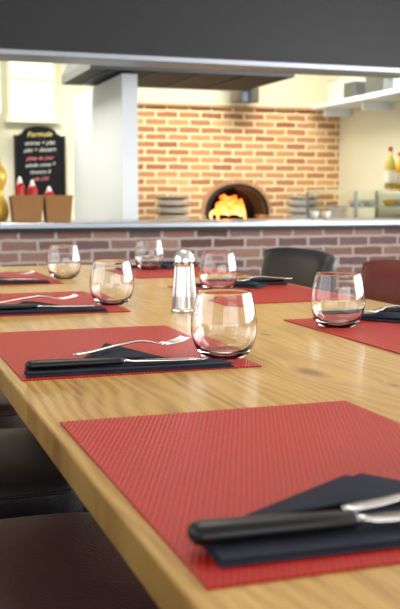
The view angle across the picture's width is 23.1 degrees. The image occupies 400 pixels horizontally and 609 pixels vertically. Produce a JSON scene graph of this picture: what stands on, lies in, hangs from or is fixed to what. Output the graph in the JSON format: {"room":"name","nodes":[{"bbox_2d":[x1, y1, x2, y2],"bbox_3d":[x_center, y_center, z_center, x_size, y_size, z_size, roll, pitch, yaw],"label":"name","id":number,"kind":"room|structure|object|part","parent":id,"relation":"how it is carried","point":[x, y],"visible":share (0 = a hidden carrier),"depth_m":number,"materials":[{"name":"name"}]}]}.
{"room":"pizza restaurant","nodes":[
{"label":"pizza restaurant","id":0,"kind":"room"},
{"bbox_2d":[73,73,137,219],"bbox_3d":[-0.749,-0.762,7.573,0.110,1.810,1.640,-2,7,-19],"label":"wall partition","id":1,"kind":"structure","parent":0,"point":[105,115],"depth_m":7.15,"materials":[{"name":"white paint"}]},
{"bbox_2d":[0,61,337,220],"bbox_3d":[-2.013,-1.343,8.561,7.030,2.750,0.320,-2,7,-19],"label":"wall","id":2,"kind":"structure","parent":0,"point":[299,91],"depth_m":8.87,"materials":[{"name":"beige paint"}]},
{"bbox_2d":[5,61,10,118],"bbox_3d":[-1.658,-1.929,8.449,0.030,0.660,0.038,-2,7,-19],"label":"frame","id":3,"kind":"object","parent":2,"relation":"attached to","point":[7,68],"visible":0.64,"depth_m":8.44,"materials":[{"name":"beige paint"}]},
{"bbox_2d":[9,61,53,119],"bbox_3d":[-1.468,-1.937,8.528,0.380,0.660,0.008,-2,7,-19],"label":"pane","id":4,"kind":"object","parent":2,"relation":"attached to","point":[29,100],"visible":0.64,"depth_m":8.53,"materials":[{"name":"beige glass"}]},
{"bbox_2d":[10,77,52,80],"bbox_3d":[-1.466,-1.956,8.518,0.380,0.020,0.028,-2,7,-19],"label":"transom","id":5,"kind":"object","parent":2,"relation":"attached to","point":[11,78],"visible":1,"depth_m":8.51,"materials":[{"name":"beige paint"}]},
{"bbox_2d":[4,119,60,123],"bbox_3d":[-1.459,-1.594,8.539,0.480,0.025,0.068,-2,7,-19],"label":"sill","id":6,"kind":"structure","parent":2,"relation":"attached to","point":[5,120],"depth_m":8.51,"materials":[{"name":"beige paint"}]},
{"bbox_2d":[13,126,65,194],"bbox_3d":[-1.407,-1.247,8.608,0.450,0.630,0.043,-2,7,-19],"label":"chalkboard","id":7,"kind":"object","parent":2,"relation":"attached to","point":[39,151],"visible":1,"depth_m":8.60,"materials":[{"name":"stone"}]},
{"bbox_3d":[-1.607,-1.199,8.534,0.020,0.550,0.025,-2,7,-19],"label":"frame","id":8,"kind":"part","parent":7,"relation":"part of","materials":[{"name":"wood"}]},
{"bbox_3d":[-1.200,-1.214,8.673,0.020,0.550,0.025,-2,7,-19],"label":"frame","id":9,"kind":"part","parent":7,"relation":"part of","materials":[{"name":"wood"}]},
{"bbox_2d":[53,63,57,119],"bbox_3d":[-1.270,-1.943,8.582,0.030,0.660,0.038,-2,7,-19],"label":"frame","id":10,"kind":"object","parent":2,"relation":"attached to","point":[54,64],"visible":0.64,"depth_m":8.57,"materials":[{"name":"beige paint"}]},
{"bbox_2d":[138,103,323,110],"bbox_3d":[0.217,-1.838,9.099,2.430,0.020,0.020,-2,7,-19],"label":"trim","id":11,"kind":"structure","parent":2,"relation":"attached to","point":[154,104],"depth_m":9.10,"materials":[{"name":"brick"}]},
{"bbox_2d":[0,228,399,275],"bbox_3d":[-1.043,-0.056,5.867,7.030,0.775,0.120,-2,7,-19],"label":"brick wall","id":12,"kind":"structure","parent":0,"point":[351,248],"depth_m":6.17,"materials":[{"name":"brown brick"}]},
{"bbox_2d":[0,218,399,232],"bbox_3d":[-1.129,-0.485,6.072,7.030,0.054,0.750,-2,7,-19],"label":"countertop","id":13,"kind":"structure","parent":12,"relation":"on","point":[298,223],"depth_m":6.11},
{"bbox_2d":[0,158,8,220],"bbox_3d":[-1.254,-0.718,6.126,0.116,0.395,0.116,-2,7,-19],"label":"decanter","id":14,"kind":"object","parent":13,"relation":"on","point":[4,210],"visible":1,"depth_m":6.10,"materials":[{"name":"glass"}]},
{"bbox_2d":[8,195,43,221],"bbox_3d":[-1.063,-0.587,5.992,0.196,0.163,0.156,-2,7,-19],"label":"tub","id":15,"kind":"object","parent":13,"relation":"on","point":[23,208],"visible":1,"depth_m":5.93,"materials":[{"name":"cardboard"}]},
{"bbox_2d":[15,177,24,194],"bbox_3d":[-1.138,-0.668,6.204,0.064,0.280,0.064,-2,7,-19],"label":"sauce bottle","id":16,"kind":"object","parent":15,"relation":"in","point":[19,187],"visible":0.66,"depth_m":6.17,"materials":[{"name":"red plastic"}]},
{"bbox_2d":[27,180,37,194],"bbox_3d":[-1.066,-0.662,6.240,0.064,0.260,0.064,-2,7,-19],"label":"sauce bottle","id":17,"kind":"object","parent":15,"relation":"in","point":[32,190],"visible":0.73,"depth_m":6.21,"materials":[{"name":"red plastic"}]},
{"bbox_2d":[43,195,72,221],"bbox_3d":[-0.885,-0.596,6.074,0.175,0.163,0.140,-2,7,-19],"label":"tub","id":18,"kind":"object","parent":13,"relation":"on","point":[56,208],"visible":0.93,"depth_m":6.02,"materials":[{"name":"cardboard"}]},
{"bbox_2d":[44,186,53,195],"bbox_3d":[-0.963,-0.645,6.267,0.064,0.220,0.064,-2,7,-19],"label":"sauce bottle","id":19,"kind":"object","parent":18,"relation":"in","point":[48,191],"visible":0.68,"depth_m":6.24,"materials":[{"name":"red plastic"}]},
{"bbox_2d":[309,211,318,218],"bbox_3d":[0.787,-0.615,6.748,0.070,0.055,0.070,-2,7,-19],"label":"espresso cup","id":20,"kind":"object","parent":13,"relation":"on","point":[313,214],"visible":1,"depth_m":6.73,"materials":[{"name":"ceramic"}]},
{"bbox_2d":[321,211,330,218],"bbox_3d":[0.872,-0.618,6.778,0.070,0.055,0.070,-2,7,-19],"label":"espresso cup","id":21,"kind":"object","parent":13,"relation":"on","point":[325,214],"visible":1,"depth_m":6.75,"materials":[{"name":"ceramic"}]},
{"bbox_2d":[0,0,399,78],"bbox_3d":[-1.026,-1.910,5.615,7.030,0.985,0.265,-2,7,-19],"label":"soffit","id":22,"kind":"structure","parent":0,"point":[350,38],"depth_m":5.92,"materials":[{"name":"paint"}]},
{"bbox_2d":[138,105,338,219],"bbox_3d":[0.159,-0.952,9.367,2.430,1.800,0.300,-2,7,-19],"label":"brick wall","id":23,"kind":"structure","parent":0,"point":[183,151],"depth_m":9.19,"materials":[{"name":"orange brick"}]},
{"bbox_2d":[201,179,271,218],"bbox_3d":[0.111,-1.050,9.943,1.400,0.540,1.525,-2,7,-19],"label":"oven","id":24,"kind":"object","parent":23,"relation":"attached to","point":[254,200],"visible":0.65,"depth_m":9.36,"materials":[{"name":"brick"}]},
{"bbox_2d":[209,194,245,218],"bbox_3d":[0.285,-0.967,9.714,0.341,0.256,0.388,3,7,28],"label":"fire","id":25,"kind":"object","parent":24,"relation":"on","point":[231,207],"visible":0.8,"depth_m":9.63,"materials":[{"name":"orange"}]},
{"bbox_2d":[338,101,399,188],"bbox_3d":[3.080,-0.928,4.743,0.100,2.750,13.100,-2,7,-19],"label":"wall","id":26,"kind":"structure","parent":0,"point":[366,137],"depth_m":9.03,"materials":[{"name":"beige paint"}]},
{"bbox_2d":[311,87,399,116],"bbox_3d":[1.532,-1.746,8.479,0.348,0.110,1.900,-2,7,-19],"label":"wall shelf","id":27,"kind":"object","parent":26,"relation":"attached to","point":[381,100],"visible":1,"depth_m":8.56,"materials":[{"name":"white paint"}]},
{"bbox_2d":[327,76,365,101],"bbox_3d":[1.351,-1.974,9.030,0.280,0.220,0.270,-2,7,-19],"label":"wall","id":28,"kind":"structure","parent":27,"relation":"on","point":[335,86],"depth_m":8.93,"materials":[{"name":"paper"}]},
{"bbox_3d":[1.351,-2.073,9.020,0.280,0.020,0.270,-2,7,-19],"label":"lid","id":29,"kind":"part","parent":28,"relation":"part of","materials":[{"name":"ceramic"}]},
{"bbox_2d":[342,79,365,98],"bbox_3d":[1.449,-1.913,8.752,0.280,0.160,0.240,-2,7,-19],"label":"storage box","id":30,"kind":"object","parent":27,"relation":"on","point":[355,87],"visible":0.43,"depth_m":8.63,"materials":[{"name":"metal"}]},
{"bbox_3d":[1.449,-1.983,8.744,0.280,0.020,0.240,-2,7,-19],"label":"lid","id":31,"kind":"part","parent":30,"relation":"part of","materials":[{"name":"ceramic"}]},
{"bbox_2d":[366,77,393,93],"bbox_3d":[1.596,-1.907,8.324,0.280,0.240,0.320,-2,7,-19],"label":"storage box","id":32,"kind":"object","parent":27,"relation":"on","point":[373,85],"visible":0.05,"depth_m":8.22,"materials":[{"name":"metal"}]},
{"bbox_2d":[394,79,399,87],"bbox_3d":[1.742,-1.831,7.904,0.280,0.180,0.270,-2,7,-19],"label":"storage box","id":33,"kind":"object","parent":27,"relation":"on","point":[396,81],"visible":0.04,"depth_m":7.94,"materials":[{"name":"white paint"}]},
{"bbox_3d":[-0.291,0.614,3.743,7.230,0.100,13.300,-2,7,-19],"label":"floor","id":34,"kind":"structure","parent":0,"visible":0},
{"bbox_2d":[0,390,26,428],"bbox_3d":[-0.724,0.290,2.494,0.531,0.815,0.476,-2,7,-19],"label":"dining chair","id":35,"kind":"object","parent":34,"relation":"on","point":[9,418],"visible":0.16,"depth_m":2.35,"materials":[{"name":"brown leather"}]},
{"bbox_2d":[0,428,83,518],"bbox_3d":[-0.512,0.356,1.883,0.531,0.815,0.476,-2,7,-19],"label":"dining chair","id":36,"kind":"object","parent":34,"relation":"on","point":[31,484],"visible":0.43,"depth_m":1.74,"materials":[{"name":"black leather"}]},
{"bbox_2d":[0,512,159,608],"bbox_3d":[-0.314,0.419,1.309,0.531,0.815,0.476,-2,7,-19],"label":"dining chair","id":37,"kind":"object","parent":34,"relation":"on","point":[58,560],"visible":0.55,"depth_m":1.30,"materials":[{"name":"red leather"}]},
{"bbox_2d":[0,264,399,608],"bbox_3d":[0.083,0.417,1.627,0.860,0.750,3.320,-2,7,-19],"label":"dining table","id":38,"kind":"object","parent":34,"relation":"on","point":[300,364],"visible":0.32,"depth_m":1.07,"materials":[{"name":"brown wood"}]},
{"bbox_2d":[0,271,63,284],"bbox_3d":[-0.556,-0.070,2.622,0.305,0.001,0.425,-2,7,-19],"label":"placemat","id":39,"kind":"object","parent":38,"relation":"on","point":[36,275],"visible":0.62,"depth_m":2.65,"materials":[{"name":"red fabric"}]},
{"bbox_2d":[0,277,50,283],"bbox_3d":[-0.527,-0.065,2.499,0.264,0.014,0.165,-2,7,-19],"label":"napkin","id":40,"kind":"object","parent":39,"relation":"on","point":[1,281],"visible":0.87,"depth_m":2.45,"materials":[{"name":"fabric"}]},
{"bbox_2d":[0,279,29,279],"bbox_3d":[-0.522,-0.063,2.441,0.228,0.012,0.020,-2,6,-14],"label":"table knife","id":41,"kind":"object","parent":40,"relation":"on","point":[0,279],"visible":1,"depth_m":2.45,"materials":[{"name":"black plastic"}]},
{"bbox_2d":[0,270,35,274],"bbox_3d":[-0.507,-0.080,2.518,0.180,0.011,0.024,-5,8,-37],"label":"fork","id":42,"kind":"object","parent":40,"relation":"on","point":[32,271],"visible":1,"depth_m":2.54,"materials":[{"name":"metal"}]},
{"bbox_2d":[47,244,80,278],"bbox_3d":[-0.359,-0.112,2.592,0.090,0.089,0.090,3,7,27],"label":"drinking glass","id":43,"kind":"object","parent":38,"relation":"on","point":[63,260],"visible":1,"depth_m":2.56,"materials":[{"name":"clear glass"}]},
{"bbox_2d":[0,291,130,316],"bbox_3d":[-0.344,-0.003,2.011,0.305,0.001,0.425,-2,7,-19],"label":"placemat","id":44,"kind":"object","parent":38,"relation":"on","point":[84,298],"visible":0.56,"depth_m":2.05,"materials":[{"name":"red fabric"}]},
{"bbox_2d":[0,301,107,314],"bbox_3d":[-0.320,0.002,1.887,0.254,0.014,0.165,-2,7,-19],"label":"napkin","id":45,"kind":"object","parent":44,"relation":"on","point":[40,310],"visible":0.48,"depth_m":1.83,"materials":[{"name":"fabric"}]},
{"bbox_2d":[0,294,78,302],"bbox_3d":[-0.320,-0.012,1.892,0.180,0.011,0.024,-4,7,-33],"label":"fork","id":46,"kind":"object","parent":45,"relation":"on","point":[73,295],"visible":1,"depth_m":1.90,"materials":[{"name":"metal"}]},
{"bbox_2d":[0,304,93,309],"bbox_3d":[-0.310,0.003,1.830,0.228,0.012,0.020,-2,6,-14],"label":"table knife","id":47,"kind":"object","parent":45,"relation":"on","point":[2,306],"visible":1,"depth_m":1.82,"materials":[{"name":"black plastic"}]},
{"bbox_3d":[-0.362,0.005,1.817,0.122,0.012,0.020,-2,6,-14],"label":"handle","id":48,"kind":"part","parent":47,"relation":"part of","materials":[{"name":"black plastic"}]},
{"bbox_3d":[-0.252,0.002,1.845,0.108,0.006,0.018,-2,6,-14],"label":"blade","id":49,"kind":"part","parent":47,"relation":"part of","materials":[{"name":"metal"}]},
{"bbox_2d":[89,259,133,305],"bbox_3d":[-0.177,-0.044,1.964,0.090,0.089,0.090,3,7,24],"label":"drinking glass","id":50,"kind":"object","parent":44,"relation":"on","point":[111,282],"visible":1,"depth_m":1.93,"materials":[{"name":"clear glass"}]},
{"bbox_2d":[0,325,261,380],"bbox_3d":[-0.134,0.063,1.405,0.305,0.001,0.425,-2,7,-19],"label":"placemat","id":51,"kind":"object","parent":38,"relation":"on","point":[16,348],"visible":0.64,"depth_m":1.43,"materials":[{"name":"red fabric"}]},
{"bbox_2d":[24,343,234,377],"bbox_3d":[-0.112,0.066,1.293,0.262,0.015,0.200,-2,7,-19],"label":"napkin","id":52,"kind":"object","parent":51,"relation":"on","point":[119,351],"visible":0.7,"depth_m":1.23,"materials":[{"name":"fabric"}]},
{"bbox_2d":[25,357,205,369],"bbox_3d":[-0.101,0.070,1.215,0.228,0.012,0.020,-2,6,-16],"label":"table knife","id":53,"kind":"object","parent":52,"relation":"on","point":[78,362],"visible":1,"depth_m":1.20,"materials":[{"name":"black plastic"}]},
{"bbox_3d":[-0.153,0.072,1.202,0.122,0.012,0.021,-2,7,-19],"label":"handle","id":54,"kind":"part","parent":53,"relation":"part of","materials":[{"name":"black plastic"}]},
{"bbox_3d":[-0.044,0.068,1.232,0.108,0.006,0.019,-2,7,-19],"label":"blade","id":55,"kind":"part","parent":53,"relation":"part of","materials":[{"name":"metal"}]},
{"bbox_2d":[72,335,188,354],"bbox_3d":[-0.091,0.053,1.295,0.180,0.011,0.024,-5,8,-39],"label":"fork","id":56,"kind":"object","parent":52,"relation":"on","point":[178,339],"visible":1,"depth_m":1.30,"materials":[{"name":"metal"}]},
{"bbox_2d":[191,289,256,359],"bbox_3d":[0.032,0.027,1.312,0.090,0.089,0.090,3,7,24],"label":"drinking glass","id":57,"kind":"object","parent":51,"relation":"on","point":[223,321],"visible":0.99,"depth_m":1.28,"materials":[{"name":"clear glass"}]},
{"bbox_2d":[171,249,195,312],"bbox_3d":[-0.030,-0.046,1.857,0.052,0.119,0.052,-2,7,-19],"label":"salt shaker","id":58,"kind":"object","parent":38,"relation":"on","point":[184,292],"visible":0.91,"depth_m":1.84,"materials":[{"name":"clear glass"},{"name":"polished steel"},{"name":"salt"}]},
{"bbox_2d":[132,266,243,277],"bbox_3d":[-0.090,-0.098,2.881,0.305,0.001,0.425,-2,7,-19],"label":"placemat","id":59,"kind":"object","parent":38,"relation":"on","point":[137,273],"visible":0.36,"depth_m":2.79,"materials":[{"name":"red fabric"}]},
{"bbox_2d":[134,239,163,269],"bbox_3d":[-0.152,-0.150,2.936,0.090,0.089,0.090,4,8,36],"label":"drinking glass","id":60,"kind":"object","parent":59,"relation":"on","point":[149,253],"visible":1,"depth_m":2.90,"materials":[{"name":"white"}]},
{"bbox_2d":[131,263,196,268],"bbox_3d":[-0.118,-0.120,3.014,0.254,0.014,0.147,-2,7,-19],"label":"napkin","id":61,"kind":"object","parent":59,"relation":"on","point":[164,265],"visible":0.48,"depth_m":2.99,"materials":[{"name":"fabric"}]},
{"bbox_2d":[131,261,195,263],"bbox_3d":[-0.124,-0.130,3.059,0.228,0.012,0.020,-2,6,-14],"label":"table knife","id":62,"kind":"object","parent":61,"relation":"on","point":[167,262],"visible":0.14,"depth_m":3.06,"materials":[{"name":"black plastic"}]},
{"bbox_2d":[60,401,399,589],"bbox_3d":[0.079,0.130,0.789,0.305,0.001,0.425,-2,7,-19],"label":"placemat","id":63,"kind":"object","parent":38,"relation":"on","point":[177,470],"visible":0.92,"depth_m":0.80,"materials":[{"name":"red fabric"}]},
{"bbox_2d":[203,473,399,567],"bbox_3d":[0.117,0.134,0.672,0.269,0.014,0.153,-2,7,-19],"label":"napkin","id":64,"kind":"object","parent":63,"relation":"on","point":[333,494],"visible":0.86,"depth_m":0.61,"materials":[{"name":"fabric"}]},
{"bbox_2d":[187,510,399,545],"bbox_3d":[0.098,0.134,0.614,0.216,0.014,0.023,-2,6,-14],"label":"table knife","id":65,"kind":"object","parent":64,"relation":"on","point":[203,532],"visible":1,"depth_m":0.59,"materials":[{"name":"black plastic"}]},
{"bbox_3d":[0.150,0.133,0.627,0.108,0.006,0.018,-2,6,-14],"label":"blade","id":66,"kind":"part","parent":65,"relation":"part of","materials":[{"name":"metal"}]},
{"bbox_2d":[340,493,399,510],"bbox_3d":[0.175,0.123,0.661,0.180,0.011,0.024,-2,7,-22],"label":"fork","id":67,"kind":"object","parent":64,"relation":"on","point":[361,505],"visible":1,"depth_m":0.63,"materials":[{"name":"metal"}]},
{"bbox_2d":[167,284,311,303],"bbox_3d":[0.134,-0.027,2.232,0.305,0.001,0.425,-2,7,-19],"label":"placemat","id":68,"kind":"object","parent":38,"relation":"on","point":[269,293],"visible":0.44,"depth_m":2.20,"materials":[{"name":"red fabric"}]},
{"bbox_2d":[199,251,236,288],"bbox_3d":[0.041,-0.076,2.256,0.090,0.089,0.090,3,7,24],"label":"drinking glass","id":69,"kind":"object","parent":68,"relation":"on","point":[217,269],"visible":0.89,"depth_m":2.22,"materials":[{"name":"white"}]},
{"bbox_2d":[195,281,287,288],"bbox_3d":[0.111,-0.051,2.372,0.242,0.014,0.137,-2,7,-19],"label":"napkin","id":70,"kind":"object","parent":68,"relation":"on","point":[243,284],"visible":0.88,"depth_m":2.36,"materials":[{"name":"fabric"}]},
{"bbox_2d":[199,277,284,281],"bbox_3d":[0.100,-0.060,2.412,0.228,0.012,0.020,-2,6,-14],"label":"table knife","id":71,"kind":"object","parent":70,"relation":"on","point":[259,279],"visible":0.51,"depth_m":2.42,"materials":[{"name":"black plastic"}]},
{"bbox_3d":[0.151,-0.061,2.425,0.122,0.012,0.020,-2,6,-14],"label":"handle","id":72,"kind":"part","parent":71,"relation":"part of","materials":[{"name":"black plastic"}]},
{"bbox_2d":[236,276,292,280],"bbox_3d":[0.147,-0.064,2.375,0.180,0.011,0.024,-3,7,-27],"label":"fork","id":73,"kind":"object","parent":70,"relation":"on","point":[248,278],"visible":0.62,"depth_m":2.37,"materials":[{"name":"metal"}]},
{"bbox_2d":[284,318,399,353],"bbox_3d":[0.361,0.044,1.579,0.305,0.001,0.425,-2,7,-19],"label":"placemat","id":74,"kind":"object","parent":38,"relation":"on","point":[383,335],"visible":0.67,"depth_m":1.57,"materials":[{"name":"red fabric"}]},
{"bbox_2d":[311,272,364,327],"bbox_3d":[0.229,-0.007,1.624,0.090,0.089,0.090,-4,8,-34],"label":"drinking glass","id":75,"kind":"object","parent":74,"relation":"on","point":[337,298],"visible":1,"depth_m":1.59,"materials":[{"name":"clear glass"}]},
{"bbox_2d":[313,312,399,322],"bbox_3d":[0.337,0.020,1.718,0.242,0.014,0.137,-2,7,-19],"label":"napkin","id":76,"kind":"object","parent":74,"relation":"on","point":[394,317],"visible":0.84,"depth_m":1.71,"materials":[{"name":"fabric"}]},
{"bbox_2d":[364,305,399,312],"bbox_3d":[0.349,0.006,1.726,0.180,0.011,0.024,-2,7,-19],"label":"fork","id":77,"kind":"object","parent":76,"relation":"on","point":[390,306],"visible":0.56,"depth_m":1.71,"materials":[{"name":"metal"}]},
{"bbox_2d":[378,307,399,311],"bbox_3d":[0.326,0.011,1.759,0.228,0.012,0.020,-2,6,-14],"label":"table knife","id":78,"kind":"object","parent":76,"relation":"on","point":[393,309],"visible":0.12,"depth_m":1.76,"materials":[{"name":"black plastic"}]},
{"bbox_2d":[261,247,336,287],"bbox_3d":[0.082,0.247,2.885,0.531,0.815,0.476,-2,7,-19],"label":"dining chair","id":79,"kind":"object","parent":34,"relation":"on","point":[302,265],"visible":0.05,"depth_m":2.89,"materials":[{"name":"black leather"}]},
{"bbox_2d":[306,189,399,217],"bbox_3d":[1.415,-0.458,8.361,0.700,1.035,0.910,-2,7,-19],"label":"display cabinet","id":80,"kind":"object","parent":34,"relation":"on","point":[342,203],"visible":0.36,"depth_m":7.90,"materials":[{"name":"glass"}]},
{"bbox_3d":[0.949,-0.862,8.629,0.020,0.260,0.020,-2,7,-19],"label":"post","id":81,"kind":"part","parent":80,"relation":"part of","materials":[{"name":"metal"}]},
{"bbox_3d":[1.093,-0.818,8.221,0.006,0.260,0.890,-2,7,-19],"label":"glass","id":82,"kind":"part","parent":80,"relation":"part of","materials":[{"name":"white"}]},
{"bbox_2d":[307,189,399,191],"bbox_3d":[1.413,-0.966,8.310,0.680,0.015,0.900,-2,7,-19],"label":"shelf","id":83,"kind":"object","parent":80,"relation":"attached to","point":[338,190],"depth_m":7.88,"materials":[{"name":"beige glass"}]},
{"bbox_3d":[1.238,-0.771,7.792,0.020,0.260,0.020,-2,7,-19],"label":"post","id":84,"kind":"part","parent":80,"relation":"part of","materials":[{"name":"metal"}]},
{"bbox_3d":[1.559,-0.783,7.905,0.680,0.260,0.006,-2,7,-19],"label":"glass","id":85,"kind":"part","parent":80,"relation":"part of","materials":[{"name":"white"}]},
{"bbox_2d":[385,147,395,188],"bbox_3d":[1.543,-1.106,7.946,0.086,0.340,0.086,-2,7,-19],"label":"oil bottle","id":86,"kind":"object","parent":80,"relation":"on","point":[390,166],"visible":0.96,"depth_m":7.92,"materials":[{"name":"glass"}]},
{"bbox_2d":[395,152,399,188],"bbox_3d":[1.634,-1.094,8.022,0.082,0.300,0.082,-2,7,-19],"label":"oil bottle","id":87,"kind":"object","parent":80,"relation":"on","point":[397,178],"visible":0.8,"depth_m":8.00,"materials":[{"name":"glass"}]},
{"bbox_2d":[361,259,399,304],"bbox_3d":[0.293,0.314,2.274,0.531,0.815,0.476,-2,7,-19],"label":"dining chair","id":88,"kind":"object","parent":34,"relation":"on","point":[380,278],"visible":0.03,"depth_m":2.41,"materials":[{"name":"red leather"}]},
{"bbox_3d":[0.259,-0.357,8.982,2.490,0.700,0.590,-2,7,-19],"label":"kitchen base cabinet","id":89,"kind":"object","parent":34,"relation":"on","visible":0},
{"bbox_2d":[155,196,189,219],"bbox_3d":[-0.244,-0.845,8.717,0.320,0.240,0.320,-2,7,-19],"label":"plate stack","id":90,"kind":"object","parent":89,"relation":"on","point":[172,207],"visible":0.84,"depth_m":8.61,"materials":[{"name":"ceramic"}]},
{"bbox_3d":[-0.244,-0.955,8.705,0.320,0.020,0.320,-2,7,-19],"label":"plate","id":91,"kind":"part","parent":90,"relation":"part of","materials":[{"name":"ceramic"}]},
{"bbox_3d":[-0.244,-0.933,8.708,0.320,0.020,0.320,-2,7,-19],"label":"plate","id":92,"kind":"part","parent":90,"relation":"part of","materials":[{"name":"white ceramic"}]},
{"bbox_3d":[-0.244,-0.911,8.710,0.320,0.020,0.320,-2,7,-19],"label":"plate","id":93,"kind":"part","parent":90,"relation":"part of","materials":[{"name":"ceramic"}]},
{"bbox_3d":[-0.244,-0.889,8.713,0.320,0.020,0.320,-2,7,-19],"label":"plate","id":94,"kind":"part","parent":90,"relation":"part of","materials":[{"name":"ceramic"}]},
{"bbox_3d":[-0.244,-0.867,8.715,0.320,0.020,0.320,-2,7,-19],"label":"plate","id":95,"kind":"part","parent":90,"relation":"part of","materials":[{"name":"white ceramic"}]},
{"bbox_3d":[-0.244,-0.845,8.717,0.320,0.020,0.320,-2,7,-19],"label":"plate","id":96,"kind":"part","parent":90,"relation":"part of","materials":[{"name":"ceramic"}]},
{"bbox_3d":[-0.244,-0.824,8.720,0.320,0.020,0.320,-2,7,-19],"label":"plate","id":97,"kind":"part","parent":90,"relation":"part of","materials":[{"name":"ceramic"}]},
{"bbox_3d":[-0.244,-0.802,8.722,0.320,0.020,0.320,-2,7,-19],"label":"plate","id":98,"kind":"part","parent":90,"relation":"part of","materials":[{"name":"white ceramic"}]},
{"bbox_3d":[-0.244,-0.780,8.724,0.320,0.020,0.320,-2,7,-19],"label":"plate","id":99,"kind":"part","parent":90,"relation":"part of","materials":[{"name":"ceramic"}]},
{"bbox_3d":[-0.244,-0.758,8.727,0.320,0.020,0.320,-2,7,-19],"label":"plate","id":100,"kind":"part","parent":90,"relation":"part of","materials":[{"name":"ceramic"}]},
{"bbox_2d":[287,196,305,218],"bbox_3d":[0.972,-0.895,9.176,0.320,0.240,0.320,-2,7,-19],"label":"plate stack","id":101,"kind":"object","parent":89,"relation":"on","point":[299,203],"visible":0.49,"depth_m":9.07,"materials":[{"name":"ceramic"}]},
{"bbox_3d":[0.972,-1.004,9.164,0.320,0.020,0.320,-2,7,-19],"label":"plate","id":102,"kind":"part","parent":101,"relation":"part of","materials":[{"name":"ceramic"}]},
{"bbox_3d":[0.972,-0.983,9.166,0.320,0.020,0.320,-2,7,-19],"label":"plate","id":103,"kind":"part","parent":101,"relation":"part of","materials":[{"name":"ceramic"}]},
{"bbox_3d":[0.972,-0.961,9.168,0.320,0.020,0.320,-2,7,-19],"label":"plate","id":104,"kind":"part","parent":101,"relation":"part of","materials":[{"name":"ceramic"}]},
{"bbox_3d":[0.972,-0.939,9.171,0.320,0.020,0.320,-2,7,-19],"label":"plate","id":105,"kind":"part","parent":101,"relation":"part of","materials":[{"name":"ceramic"}]},
{"bbox_3d":[0.972,-0.917,9.173,0.320,0.020,0.320,-2,7,-19],"label":"plate","id":106,"kind":"part","parent":101,"relation":"part of","materials":[{"name":"ceramic"}]},
{"bbox_3d":[0.972,-0.895,9.176,0.320,0.020,0.320,-2,7,-19],"label":"plate","id":107,"kind":"part","parent":101,"relation":"part of","materials":[{"name":"ceramic"}]},
{"bbox_3d":[0.972,-0.873,9.178,0.320,0.020,0.320,-2,7,-19],"label":"plate","id":108,"kind":"part","parent":101,"relation":"part of","materials":[{"name":"ceramic"}]},
{"bbox_3d":[0.972,-0.851,9.180,0.320,0.020,0.320,-2,7,-19],"label":"plate","id":109,"kind":"part","parent":101,"relation":"part of","materials":[{"name":"ceramic"}]},
{"bbox_3d":[0.972,-0.830,9.183,0.320,0.020,0.320,-2,7,-19],"label":"plate","id":110,"kind":"part","parent":101,"relation":"part of","materials":[{"name":"ceramic"}]},
{"bbox_3d":[-0.291,-2.219,3.435,7.230,0.100,13.300,-2,7,-19],"label":"ceiling","id":111,"kind":"structure","parent":0,"visible":0},
{"bbox_2d":[61,64,294,90],"bbox_3d":[-0.189,-2.099,7.153,1.480,0.922,1.000,-2,7,-19],"label":"extractor hood","id":112,"kind":"object","parent":111,"relation":"attached to","point":[73,74],"visible":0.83,"depth_m":7.09,"materials":[{"name":"metal"}]},
{"bbox_2d":[231,87,258,102],"bbox_3d":[0.410,-2.303,8.934,0.260,0.900,0.260,-2,7,-19],"label":"flue pipe","id":113,"kind":"object","parent":111,"relation":"attached to","point":[252,95],"visible":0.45,"depth_m":8.88,"materials":[{"name":"metal"}]}
]}

